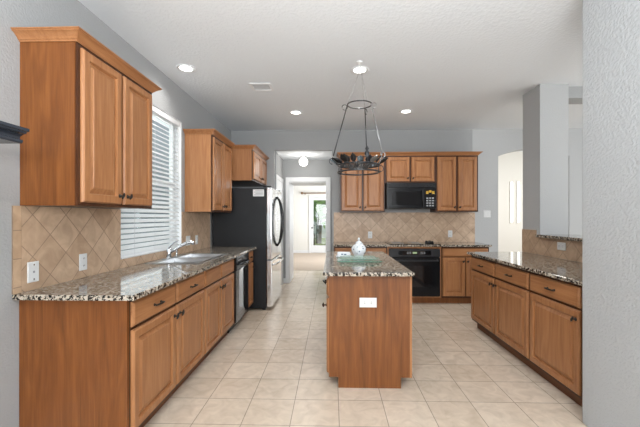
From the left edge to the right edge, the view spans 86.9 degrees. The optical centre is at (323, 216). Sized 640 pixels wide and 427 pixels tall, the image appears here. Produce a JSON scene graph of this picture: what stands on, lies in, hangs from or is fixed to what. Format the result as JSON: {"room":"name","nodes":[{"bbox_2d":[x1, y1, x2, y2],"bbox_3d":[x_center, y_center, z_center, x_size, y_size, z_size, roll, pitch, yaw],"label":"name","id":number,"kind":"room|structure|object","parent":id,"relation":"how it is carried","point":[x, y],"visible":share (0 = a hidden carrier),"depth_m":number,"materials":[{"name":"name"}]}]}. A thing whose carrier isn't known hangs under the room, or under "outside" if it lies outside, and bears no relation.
{"room":"kitchen","nodes":[
{"label":"kitchen","id":0,"kind":"room"},
{"bbox_2d":[0,0,230,426],"bbox_3d":[-1.810,-0.077,0.998,0.130,2.865,10.100,0,0,2],"label":"wall","id":1,"kind":"structure","parent":0,"point":[171,99],"depth_m":1.90,"materials":[{"name":"grey paint"}]},
{"bbox_2d":[0,121,29,143],"bbox_3d":[-1.533,-0.269,1.053,0.420,0.248,0.925,0,0,2],"label":"wall shelf","id":2,"kind":"object","parent":1,"relation":"attached to","point":[9,133],"visible":1,"depth_m":1.46,"materials":[{"name":"grey paint"}]},
{"bbox_2d":[10,26,161,208],"bbox_3d":[-1.516,-0.554,2.308,0.384,0.979,0.907,0,0,2],"label":"upper cabinet","id":3,"kind":"object","parent":1,"relation":"attached to","point":[86,110],"visible":1,"depth_m":1.94,"materials":[{"name":"brown wood"}]},
{"bbox_2d":[12,206,209,294],"bbox_3d":[-1.678,0.183,3.379,0.008,0.492,3.023,0,0,2],"label":"tile backsplash","id":4,"kind":"structure","parent":1,"relation":"attached to","point":[55,237],"depth_m":2.28,"materials":[{"name":"brown tile"}]},
{"bbox_2d":[27,261,38,282],"bbox_3d":[-1.705,0.323,1.990,0.009,0.120,0.075,0,0,2],"label":"wall outlet","id":5,"kind":"object","parent":4,"relation":"attached to","point":[32,267],"visible":1,"depth_m":1.98,"materials":[{"name":"white plastic"}]},
{"bbox_2d":[79,253,86,270],"bbox_3d":[-1.695,0.318,2.390,0.009,0.116,0.072,0,0,2],"label":"wall outlet","id":6,"kind":"object","parent":4,"relation":"attached to","point":[82,257],"visible":1,"depth_m":2.38,"materials":[{"name":"white plastic"}]},
{"bbox_2d":[122,114,174,255],"bbox_3d":[-1.782,-0.380,3.400,0.050,1.470,1.155,0,0,2],"label":"window","id":7,"kind":"structure","parent":1,"relation":"in","point":[173,128],"depth_m":3.93,"materials":[{"name":"white paint"}]},
{"bbox_2d":[121,105,179,256],"bbox_3d":[-1.705,-0.376,3.398,0.068,1.462,1.131,0,0,2],"label":"window blind","id":8,"kind":"object","parent":7,"relation":"attached to","point":[155,111],"visible":0.56,"depth_m":3.50,"materials":[{"name":"white paint"}]},
{"bbox_2d":[121,104,180,258],"bbox_3d":[-1.713,-0.380,3.398,0.087,1.470,1.153,0,0,2],"label":"trim","id":9,"kind":"structure","parent":1,"relation":"attached to","point":[176,130],"depth_m":3.97,"materials":[{"name":"white paint"}]},
{"bbox_2d":[183,129,234,212],"bbox_3d":[-1.461,-0.553,4.414,0.384,0.981,0.831,0,0,2],"label":"upper cabinet","id":10,"kind":"object","parent":1,"relation":"attached to","point":[208,153],"visible":1,"depth_m":4.06,"materials":[{"name":"brown wood"}]},
{"bbox_2d":[231,145,268,186],"bbox_3d":[-1.290,-0.782,5.395,0.674,0.504,1.122,0,0,2],"label":"upper cabinet","id":11,"kind":"object","parent":1,"relation":"attached to","point":[249,164],"visible":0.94,"depth_m":4.89,"materials":[{"name":"brown wood"}]},
{"bbox_2d":[275,151,331,277],"bbox_3d":[-0.327,0.090,6.811,1.210,2.530,1.600,0,0,2],"label":"wall","id":12,"kind":"structure","parent":0,"point":[283,168],"depth_m":6.91,"materials":[{"name":"grey paint"}]},
{"bbox_2d":[276,174,282,284],"bbox_3d":[-0.824,0.295,6.439,0.015,2.120,0.810,0,0,2],"label":"trim","id":13,"kind":"structure","parent":12,"relation":"attached to","point":[279,178],"depth_m":6.76,"materials":[{"name":"white paint"}]},
{"bbox_2d":[277,180,281,284],"bbox_3d":[-0.828,0.333,6.439,0.008,2.025,0.640,0,0,2],"label":"door","id":14,"kind":"structure","parent":12,"relation":"in","point":[279,184],"depth_m":6.64,"materials":[{"name":"white paint"}]},
{"bbox_2d":[286,177,330,283],"bbox_3d":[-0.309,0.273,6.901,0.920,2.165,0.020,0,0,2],"label":"trim","id":15,"kind":"structure","parent":12,"relation":"attached to","point":[327,180],"depth_m":6.89,"materials":[{"name":"white paint"}]},
{"bbox_2d":[276,151,331,159],"bbox_3d":[-0.335,-1.208,6.511,1.210,0.075,1.000,0,0,2],"label":"ceiling","id":16,"kind":"structure","parent":0,"point":[285,155],"depth_m":6.43,"materials":[{"name":"white paint"}]},
{"bbox_2d":[299,155,307,165],"bbox_3d":[-0.376,-1.070,6.462,0.170,0.200,0.170,0,0,2],"label":"globe light","id":17,"kind":"object","parent":16,"relation":"attached to","point":[303,161],"visible":1,"depth_m":6.41,"materials":[{"name":"white glass"}]},
{"bbox_2d":[293,186,325,249],"bbox_3d":[-0.733,-0.020,10.198,4.200,2.750,5.350,0,0,2],"label":"wall","id":18,"kind":"structure","parent":0,"point":[300,201],"depth_m":12.73,"materials":[{"name":"white paint"}]},
{"bbox_2d":[293,250,308,252],"bbox_3d":[-1.597,1.303,12.739,2.140,0.096,0.015,0,0,2],"label":"baseboard","id":19,"kind":"structure","parent":18,"relation":"attached to","point":[294,251],"depth_m":12.71,"materials":[{"name":"white paint"}]},
{"bbox_2d":[301,192,325,194],"bbox_3d":[-0.054,-0.894,12.641,1.570,0.099,0.130,0,0,2],"label":"curtain rod","id":20,"kind":"object","parent":18,"relation":"attached to","point":[305,193],"visible":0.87,"depth_m":12.62,"materials":[{"name":"brown"}]},
{"bbox_2d":[309,196,325,252],"bbox_3d":[-0.001,0.275,12.684,1.065,2.160,0.040,0,0,2],"label":"trim","id":21,"kind":"structure","parent":18,"relation":"attached to","point":[309,196],"depth_m":12.68,"materials":[{"name":"white paint"}]},
{"bbox_2d":[311,198,325,252],"bbox_3d":[0.003,0.307,12.715,0.910,2.075,0.098,0,0,2],"label":"door","id":22,"kind":"structure","parent":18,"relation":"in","point":[314,248],"depth_m":12.73,"materials":[{"name":"white paint"}]},
{"bbox_2d":[293,253,325,270],"bbox_3d":[-0.719,1.403,10.748,4.000,0.104,4.350,0,0,2],"label":"floor","id":23,"kind":"structure","parent":0,"point":[301,261],"depth_m":10.26,"materials":[{"name":"beige"}]},
{"bbox_2d":[313,238,325,244],"bbox_3d":[0.561,1.540,21.443,28.000,0.130,17.100,0,0,2],"label":"ground","id":24,"kind":"structure","parent":0,"point":[323,239],"depth_m":19.55,"materials":[{"name":"green"}]},
{"bbox_2d":[313,220,320,244],"bbox_3d":[-0.491,0.737,17.623,0.693,1.485,0.732,0,0,40],"label":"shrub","id":25,"kind":"object","parent":24,"relation":"on","point":[314,220],"visible":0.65,"depth_m":17.59,"materials":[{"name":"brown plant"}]},
{"bbox_2d":[311,197,325,242],"bbox_3d":[-0.167,-1.485,19.035,4.234,5.930,4.314,0,0,-45],"label":"tree","id":26,"kind":"object","parent":24,"relation":"on","point":[319,206],"visible":0.11,"depth_m":18.66,"materials":[{"name":"plant"}]},
{"bbox_2d":[313,219,325,237],"bbox_3d":[0.630,0.815,24.042,24.000,1.320,0.100,0,0,2],"label":"wall","id":27,"kind":"structure","parent":24,"relation":"on","point":[323,229],"depth_m":24.01,"materials":[{"name":"white paint"}]},
{"bbox_2d":[78,0,581,130],"bbox_3d":[2.574,-1.560,0.883,8.900,0.100,10.100,0,0,2],"label":"ceiling","id":28,"kind":"structure","parent":0,"point":[456,64],"depth_m":3.18,"materials":[{"name":"white paint"}]},
{"bbox_2d":[176,64,195,72],"bbox_3d":[-1.392,-1.505,3.431,0.190,0.010,0.190,0,0,2],"label":"recessed light","id":29,"kind":"object","parent":28,"relation":"in","point":[185,68],"visible":1,"depth_m":3.43,"materials":[{"name":"white paint"}]},
{"bbox_2d":[249,83,273,90],"bbox_3d":[-0.713,-1.506,3.920,0.250,0.008,0.230,0,0,2],"label":"ceiling vent","id":30,"kind":"object","parent":28,"relation":"in","point":[255,86],"visible":1,"depth_m":3.91,"materials":[{"name":"white metal"}]},
{"bbox_2d":[289,110,302,114],"bbox_3d":[-0.392,-1.505,4.882,0.190,0.010,0.190,0,0,2],"label":"recessed light","id":31,"kind":"object","parent":28,"relation":"in","point":[295,112],"visible":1,"depth_m":4.87,"materials":[{"name":"white paint"}]},
{"bbox_2d":[329,61,387,175],"bbox_3d":[0.338,-0.968,3.310,0.564,1.082,0.553,0,0,2],"label":"chandelier","id":32,"kind":"object","parent":28,"relation":"hanging from","point":[353,165],"visible":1,"depth_m":3.23,"materials":[{"name":"black metal"}]},
{"bbox_2d":[350,66,368,74],"bbox_3d":[0.376,-1.505,3.471,0.190,0.010,0.190,0,0,2],"label":"recessed light","id":33,"kind":"object","parent":28,"relation":"in","point":[355,70],"visible":0.83,"depth_m":3.46,"materials":[{"name":"white paint"}]},
{"bbox_2d":[399,109,412,113],"bbox_3d":[1.185,-1.505,4.831,0.190,0.010,0.190,0,0,2],"label":"recessed light","id":34,"kind":"object","parent":28,"relation":"in","point":[405,111],"visible":1,"depth_m":4.82,"materials":[{"name":"white paint"}]},
{"bbox_2d":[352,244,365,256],"bbox_3d":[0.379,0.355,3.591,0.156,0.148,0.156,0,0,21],"label":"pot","id":35,"kind":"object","parent":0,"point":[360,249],"depth_m":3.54,"materials":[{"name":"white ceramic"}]},
{"bbox_2d":[144,270,586,426],"bbox_3d":[2.058,1.405,2.172,10.000,0.101,12.650,0,0,2],"label":"floor","id":36,"kind":"structure","parent":0,"point":[270,370],"depth_m":2.75,"materials":[{"name":"tile"}]},
{"bbox_2d":[19,284,178,426],"bbox_3d":[-1.373,0.909,2.189,0.676,0.892,0.574,0,0,2],"label":"base cabinet","id":37,"kind":"object","parent":36,"relation":"on","point":[82,363],"visible":0.98,"depth_m":1.91,"materials":[{"name":"brown wood"}]},
{"bbox_2d":[12,247,256,300],"bbox_3d":[-1.339,0.446,3.369,0.684,0.031,3.025,0,0,2],"label":"countertop","id":38,"kind":"structure","parent":37,"relation":"on","point":[131,283],"depth_m":2.25,"materials":[{"name":"stone"}]},
{"bbox_2d":[162,240,194,258],"bbox_3d":[-1.483,0.332,3.518,0.274,0.183,0.296,0,0,2],"label":"kitchen faucet","id":39,"kind":"object","parent":38,"relation":"on","point":[169,251],"visible":1,"depth_m":3.49,"materials":[{"name":"silver metal"}]},
{"bbox_2d":[145,253,227,263],"bbox_3d":[-1.372,0.522,3.517,0.517,0.196,0.840,0,0,2],"label":"sink","id":40,"kind":"object","parent":38,"relation":"in","point":[186,258],"visible":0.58,"depth_m":3.50,"materials":[{"name":"silver metal"}]},
{"bbox_2d":[166,272,203,401],"bbox_3d":[-1.358,0.909,2.752,0.676,0.892,0.549,0,0,2],"label":"base cabinet","id":41,"kind":"object","parent":36,"relation":"on","point":[189,292],"visible":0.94,"depth_m":2.69,"materials":[{"name":"brown wood"}]},
{"bbox_2d":[196,259,233,367],"bbox_3d":[-1.341,0.909,3.481,0.674,0.892,0.909,0,0,2],"label":"base cabinet","id":42,"kind":"object","parent":36,"relation":"on","point":[218,288],"visible":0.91,"depth_m":3.37,"materials":[{"name":"brown wood"}]},
{"bbox_2d":[227,252,249,332],"bbox_3d":[-1.285,0.911,4.235,0.669,0.888,0.590,0,0,2],"label":"dishwasher","id":43,"kind":"object","parent":36,"relation":"on","point":[241,262],"visible":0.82,"depth_m":4.12,"materials":[{"name":"brushed stainless steel"},{"name":"black plastic"}]},
{"bbox_2d":[213,186,283,309],"bbox_3d":[-1.113,0.452,5.360,0.965,1.806,0.912,0,0,2],"label":"refrigerator","id":44,"kind":"object","parent":36,"relation":"on","point":[256,217],"visible":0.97,"depth_m":4.91,"materials":[{"name":"black"}]},
{"bbox_2d":[242,251,254,316],"bbox_3d":[-1.307,0.909,4.708,0.676,0.892,0.344,0,0,2],"label":"base cabinet","id":45,"kind":"object","parent":36,"relation":"on","point":[250,265],"visible":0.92,"depth_m":4.70,"materials":[{"name":"brown wood"}]},
{"bbox_2d":[334,247,386,253],"bbox_3d":[0.591,0.909,5.553,0.829,0.892,0.644,0,0,2],"label":"base cabinet","id":46,"kind":"object","parent":36,"relation":"on","point":[378,249],"visible":0.03,"depth_m":5.27,"materials":[{"name":"brown wood"}]},
{"bbox_2d":[333,242,491,246],"bbox_3d":[1.387,0.446,5.541,2.442,0.031,0.627,0,0,2],"label":"countertop","id":47,"kind":"structure","parent":46,"relation":"on","point":[335,244],"depth_m":5.29,"materials":[{"name":"stone"}]},
{"bbox_2d":[386,240,440,244],"bbox_3d":[1.445,0.408,5.524,0.800,0.042,0.480,0,0,2],"label":"cooktop","id":48,"kind":"object","parent":47,"relation":"in","point":[429,241],"visible":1,"depth_m":5.38,"materials":[{"name":"black glass"}]},
{"bbox_2d":[322,276,411,388],"bbox_3d":[0.364,0.909,3.429,0.714,0.892,1.505,0,0,2],"label":"kitchen island","id":49,"kind":"object","parent":36,"relation":"on","point":[368,347],"visible":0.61,"depth_m":2.68,"materials":[{"name":"brown wood"}]},
{"bbox_2d":[359,298,376,306],"bbox_3d":[0.355,0.677,2.671,0.135,0.075,0.009,0,0,2],"label":"wall outlet","id":50,"kind":"object","parent":49,"relation":"attached to","point":[363,302],"visible":1,"depth_m":2.67,"materials":[{"name":"white plastic"}]},
{"bbox_2d":[323,251,413,276],"bbox_3d":[0.373,0.446,3.421,0.707,0.031,1.610,0,0,2],"label":"island countertop","id":51,"kind":"structure","parent":49,"relation":"on","point":[389,267],"depth_m":2.94,"materials":[{"name":"stone"}]},
{"bbox_2d":[336,252,351,256],"bbox_3d":[0.224,0.403,3.655,0.170,0.053,0.100,0,0,2],"label":"butter dish","id":52,"kind":"object","parent":51,"relation":"on","point":[342,254],"visible":0.99,"depth_m":3.62,"materials":[{"name":"white ceramic"}]},
{"bbox_2d":[351,238,365,256],"bbox_3d":[0.379,0.323,3.598,0.157,0.212,0.244,0,0,-8],"label":"vase","id":53,"kind":"object","parent":51,"relation":"on","point":[358,249],"visible":0.95,"depth_m":3.54,"materials":[{"name":"white ceramic"}]},
{"bbox_2d":[337,257,381,261],"bbox_3d":[0.348,0.420,3.292,0.424,0.018,0.334,0,0,4],"label":"serving tray","id":54,"kind":"object","parent":51,"relation":"on","point":[337,257],"visible":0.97,"depth_m":3.40,"materials":[{"name":"green glass"}]},
{"bbox_2d":[387,247,440,302],"bbox_3d":[1.426,0.909,5.559,0.836,0.892,0.588,0,0,2],"label":"base cabinet","id":55,"kind":"object","parent":36,"relation":"on","point":[415,299],"visible":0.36,"depth_m":5.28,"materials":[{"name":"brown wood"}]},
{"bbox_2d":[389,248,439,296],"bbox_3d":[1.424,0.866,5.466,0.792,0.742,0.598,0,0,2],"label":"wall oven","id":56,"kind":"object","parent":55,"relation":"in","point":[424,262],"visible":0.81,"depth_m":5.23,"materials":[{"name":"black"}]},
{"bbox_2d":[440,247,488,302],"bbox_3d":[2.210,0.909,5.510,0.730,0.892,0.644,0,0,2],"label":"base cabinet","id":57,"kind":"object","parent":36,"relation":"on","point":[456,268],"visible":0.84,"depth_m":5.23,"materials":[{"name":"brown wood"}]},
{"bbox_2d":[471,256,501,345],"bbox_3d":[2.105,0.909,3.834,0.696,0.892,0.604,0,0,2],"label":"base cabinet","id":58,"kind":"object","parent":36,"relation":"on","point":[483,277],"visible":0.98,"depth_m":3.79,"materials":[{"name":"brown wood"}]},
{"bbox_2d":[492,262,537,372],"bbox_3d":[2.089,0.909,3.223,0.696,0.892,0.616,0,0,2],"label":"base cabinet","id":59,"kind":"object","parent":36,"relation":"on","point":[512,284],"visible":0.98,"depth_m":3.17,"materials":[{"name":"brown wood"}]},
{"bbox_2d":[530,272,581,406],"bbox_3d":[2.073,0.909,2.608,0.696,0.892,0.612,0,0,2],"label":"base cabinet","id":60,"kind":"object","parent":36,"relation":"on","point":[555,304],"visible":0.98,"depth_m":2.56,"materials":[{"name":"brown wood"}]},
{"bbox_2d":[467,252,581,285],"bbox_3d":[2.094,0.446,3.200,0.683,0.031,1.963,0,0,2],"label":"countertop","id":61,"kind":"structure","parent":60,"relation":"on","point":[561,269],"depth_m":3.13,"materials":[{"name":"stone"}]},
{"bbox_2d":[231,129,581,251],"bbox_3d":[2.770,-0.077,5.900,8.770,2.865,0.160,0,0,2],"label":"wall","id":62,"kind":"structure","parent":0,"point":[456,140],"depth_m":5.84,"materials":[{"name":"grey paint"}]},
{"bbox_2d":[337,152,384,211],"bbox_3d":[0.622,-0.569,5.682,0.788,0.973,0.384,0,0,2],"label":"upper cabinet","id":63,"kind":"object","parent":62,"relation":"attached to","point":[366,193],"visible":0.81,"depth_m":5.53,"materials":[{"name":"brown wood"}]},
{"bbox_2d":[334,212,474,241],"bbox_3d":[1.398,0.175,5.851,2.428,0.508,0.008,0,0,2],"label":"tile backsplash","id":64,"kind":"structure","parent":62,"relation":"attached to","point":[348,226],"depth_m":5.85,"materials":[{"name":"beige tile"}]},
{"bbox_2d":[385,152,436,183],"bbox_3d":[1.428,-0.806,5.661,0.821,0.499,0.384,0,0,2],"label":"upper cabinet","id":65,"kind":"object","parent":62,"relation":"attached to","point":[400,167],"visible":0.95,"depth_m":5.51,"materials":[{"name":"brown wood"}]},
{"bbox_2d":[385,183,435,208],"bbox_3d":[1.427,-0.343,5.622,0.796,0.420,0.425,0,0,2],"label":"microwave","id":66,"kind":"object","parent":65,"relation":"attached to","point":[397,195],"visible":0.98,"depth_m":5.46,"materials":[{"name":"black"}]},
{"bbox_2d":[430,151,482,211],"bbox_3d":[2.209,-0.569,5.640,0.740,0.973,0.384,0,0,2],"label":"upper cabinet","id":67,"kind":"object","parent":62,"relation":"attached to","point":[456,172],"visible":0.94,"depth_m":5.49,"materials":[{"name":"brown wood"}]},
{"bbox_2d":[483,210,490,216],"bbox_3d":[2.820,-0.052,5.818,0.120,0.120,0.008,0,0,2],"label":"light switch","id":68,"kind":"object","parent":62,"relation":"attached to","point":[486,213],"visible":1,"depth_m":5.82,"materials":[{"name":"white plastic"}]},
{"bbox_2d":[498,152,522,251],"bbox_3d":[3.885,-0.095,7.026,3.000,2.900,2.150,0,0,2],"label":"wall","id":69,"kind":"structure","parent":0,"point":[510,165],"depth_m":7.99,"materials":[{"name":"white paint"}]},
{"bbox_2d":[509,181,513,223],"bbox_3d":[4.447,-0.345,7.972,0.090,1.000,0.028,0,0,2],"label":"window","id":70,"kind":"structure","parent":69,"relation":"in","point":[511,183],"depth_m":7.97,"materials":[{"name":"white glass"}]},
{"bbox_2d":[516,181,520,223],"bbox_3d":[4.605,-0.345,7.968,0.090,1.000,0.028,0,0,2],"label":"window","id":71,"kind":"structure","parent":69,"relation":"in","point":[518,183],"depth_m":7.96,"materials":[{"name":"white glass"}]},
{"bbox_2d":[523,84,568,253],"bbox_3d":[2.626,-0.077,4.008,0.320,2.865,0.350,0,0,2],"label":"wall column","id":72,"kind":"structure","parent":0,"point":[545,106],"depth_m":3.83,"materials":[{"name":"grey paint"}]},
{"bbox_2d":[569,86,581,103],"bbox_3d":[4.945,-1.442,3.962,4.320,0.135,0.220,0,0,2],"label":"wall header","id":73,"kind":"structure","parent":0,"point":[575,92],"depth_m":3.91,"materials":[{"name":"grey paint"}]},
{"bbox_2d":[582,0,639,426],"bbox_3d":[2.258,-0.077,1.426,1.160,2.865,1.570,0,0,2],"label":"wall","id":74,"kind":"structure","parent":0,"point":[610,28],"depth_m":1.98,"materials":[{"name":"grey paint"}]},
{"bbox_3d":[2.600,0.793,3.018,0.320,1.125,1.630,0,0,2],"label":"wall","id":75,"kind":"structure","parent":0,"visible":0},
{"bbox_2d":[522,229,581,262],"bbox_3d":[2.440,0.290,3.198,0.008,0.279,1.978,0,0,2],"label":"tile backsplash","id":76,"kind":"structure","parent":75,"relation":"attached to","point":[532,244],"depth_m":3.66,"materials":[{"name":"beige tile"}]},
{"bbox_2d":[557,242,565,250],"bbox_3d":[2.438,0.300,3.462,0.009,0.080,0.125,0,0,2],"label":"wall outlet","id":77,"kind":"object","parent":76,"relation":"attached to","point":[560,245],"visible":1,"depth_m":3.46,"materials":[{"name":"white plastic"}]},
{"bbox_2d":[535,234,581,241],"bbox_3d":[2.607,0.213,3.019,0.445,0.032,1.622,0,0,2],"label":"granite ledge","id":78,"kind":"object","parent":75,"relation":"on","point":[572,237],"visible":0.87,"depth_m":3.53,"materials":[{"name":"stone"}]},
{"label":"outside","id":79,"kind":"structure","parent":0,"visible":0},
{"bbox_3d":[-2.907,1.605,3.577,2.200,0.100,13.000,0,0,2],"label":"ground","id":80,"kind":"structure","parent":79,"visible":0},
{"bbox_2d":[121,120,168,250],"bbox_3d":[-4.057,-0.320,3.607,0.100,3.850,13.000,0,0,2],"label":"wall","id":81,"kind":"structure","parent":80,"relation":"on","point":[153,121],"depth_m":7.94,"materials":[{"name":"grey"}]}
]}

